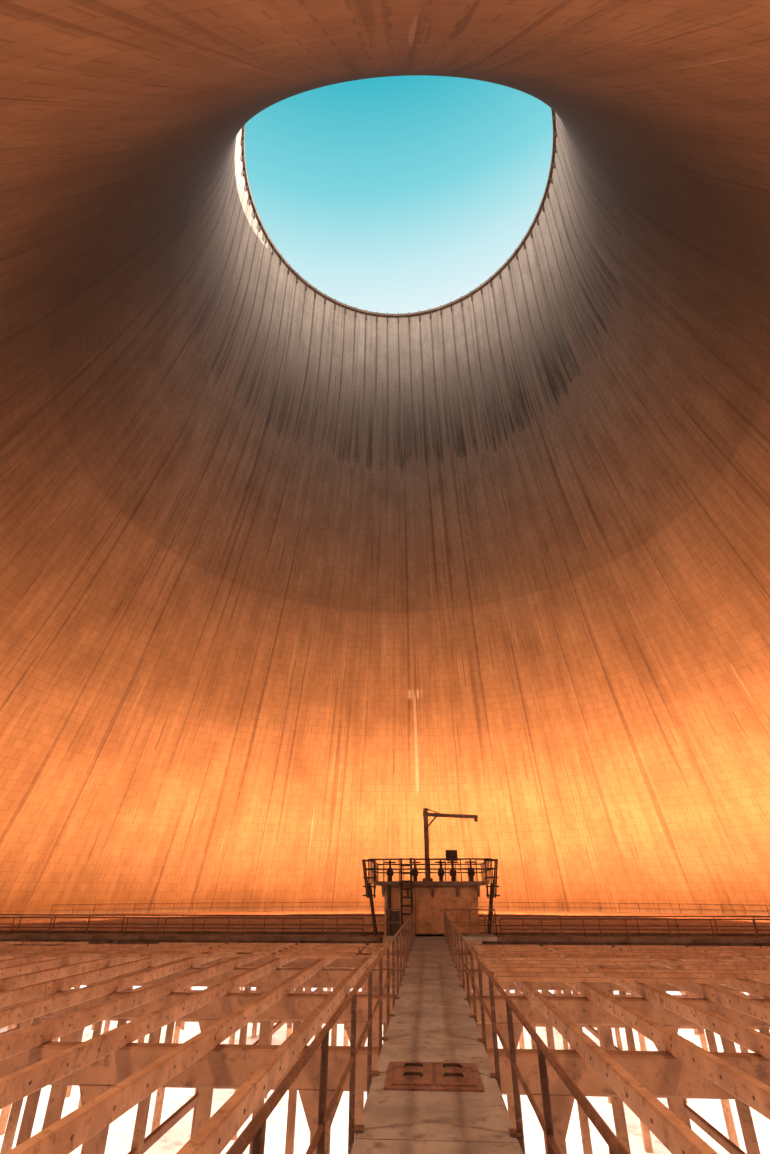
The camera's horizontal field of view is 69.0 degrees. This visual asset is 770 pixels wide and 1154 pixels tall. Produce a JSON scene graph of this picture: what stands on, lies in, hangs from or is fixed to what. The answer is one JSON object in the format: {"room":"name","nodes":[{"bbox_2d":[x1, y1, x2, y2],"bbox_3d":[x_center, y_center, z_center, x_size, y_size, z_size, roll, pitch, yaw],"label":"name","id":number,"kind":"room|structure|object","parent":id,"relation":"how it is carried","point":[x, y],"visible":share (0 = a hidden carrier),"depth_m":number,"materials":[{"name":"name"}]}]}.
{"room":"power station","nodes":[
{"label":"power station","id":0,"kind":"room"},
{"bbox_2d":[0,0,769,916],"bbox_3d":[1.855,-16.960,58.343,95.243,93.300,95.243,-2,-29,3],"label":"wall","id":1,"kind":"structure","parent":0,"point":[288,577],"depth_m":63.91,"materials":[{"name":"concrete"}]},
{"bbox_2d":[241,109,556,322],"bbox_3d":[1.855,-56.832,80.727,44.923,2.550,44.923,-2,-29,3],"label":"railing","id":2,"kind":"object","parent":1,"relation":"on","point":[554,151],"visible":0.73,"depth_m":90.72,"materials":[{"name":"metal"}]},
{"bbox_2d":[0,985,769,1153],"bbox_3d":[1.855,29.800,32.092,120.000,0.850,120.000,-2,-29,3],"label":"floor","id":3,"kind":"structure","parent":0,"point":[121,1130],"depth_m":29.92,"materials":[{"name":"white"}]},
{"bbox_2d":[0,910,769,1153],"bbox_3d":[1.855,26.497,33.946,85.794,8.825,85.777,-2,-29,3],"label":"support beam","id":4,"kind":"structure","parent":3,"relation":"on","point":[113,1074],"depth_m":14.91,"materials":[{"name":"concrete"}]},
{"bbox_2d":[0,914,769,952],"bbox_3d":[1.246,18.174,28.206,83.074,1.880,3.800,-2,-29,3],"label":"railing","id":5,"kind":"object","parent":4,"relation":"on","point":[542,938],"visible":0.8,"depth_m":27.55,"materials":[{"name":"metal"}]},
{"bbox_2d":[16,910,756,916],"bbox_3d":[2.921,32.143,48.981,92.100,3.700,60.280,-2,-29,3],"label":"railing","id":6,"kind":"structure","parent":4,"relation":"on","point":[324,910],"depth_m":64.77,"materials":[{"name":"metal"}]},
{"bbox_2d":[50,902,769,915],"bbox_3d":[4.030,38.175,64.549,75.043,1.022,21.695,-2,-29,3],"label":"handrail","id":7,"kind":"object","parent":6,"relation":"on","point":[300,906],"visible":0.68,"depth_m":66.73,"materials":[{"name":"metal"}]},
{"bbox_2d":[226,912,628,1153],"bbox_3d":[0.995,8.693,12.289,1.405,1.612,30.792,-2,-29,3],"label":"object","id":8,"kind":"object","parent":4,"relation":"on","point":[434,1088],"visible":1,"depth_m":5.36,"materials":[{"name":"metal"}]},
{"bbox_2d":[386,908,496,940],"bbox_3d":[2.525,15.786,25.527,4.822,1.182,2.222,-2,-29,3],"label":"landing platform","id":9,"kind":"object","parent":8,"relation":"on","point":[396,923],"visible":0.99,"depth_m":24.84,"materials":[{"name":"metal"}]},
{"bbox_2d":[400,858,412,931],"bbox_3d":[1.027,15.176,26.664,0.590,3.240,0.110,-2,-29,3],"label":"ladder","id":10,"kind":"object","parent":9,"relation":"on","point":[401,864],"visible":0.69,"depth_m":26.79,"materials":[{"name":"metal"}]},
{"bbox_2d":[383,885,482,953],"bbox_3d":[2.393,17.895,28.791,4.640,3.580,5.440,-2,-29,3],"label":"chamber","id":11,"kind":"object","parent":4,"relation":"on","point":[428,910],"visible":0.46,"depth_m":26.86,"materials":[{"name":"concrete"}]},
{"bbox_2d":[373,881,487,896],"bbox_3d":[2.390,16.458,29.541,5.500,0.660,6.200,-2,-29,3],"label":"platform slab","id":12,"kind":"object","parent":11,"relation":"on","point":[379,883],"depth_m":26.97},
{"bbox_2d":[362,858,499,935],"bbox_3d":[2.388,16.708,29.372,6.679,3.233,6.122,-2,-29,3],"label":"platform railing","id":13,"kind":"object","parent":11,"relation":"on","point":[493,886],"visible":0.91,"depth_m":27.37,"materials":[{"name":"black metal"}]},
{"bbox_2d":[386,877,391,932],"bbox_3d":[0.200,15.796,26.748,0.300,2.640,0.300,-2,-29,3],"label":"standpipe","id":14,"kind":"object","parent":13,"relation":"attached to","point":[388,878],"visible":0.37,"depth_m":26.89,"materials":[{"name":"metal"}]},
{"bbox_2d":[423,808,477,880],"bbox_3d":[3.407,13.835,29.096,3.014,3.478,0.520,-2,-29,3],"label":"crane","id":15,"kind":"object","parent":13,"relation":"on","point":[426,814],"visible":0.85,"depth_m":29.56,"materials":[{"name":"metal"}]},
{"bbox_2d":[445,850,457,867],"bbox_3d":[3.450,14.866,28.859,0.600,1.450,0.200,-2,-29,3],"label":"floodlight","id":16,"kind":"object","parent":13,"relation":"on","point":[449,853],"visible":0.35,"depth_m":29.02,"materials":[{"name":"metal"}]}
]}

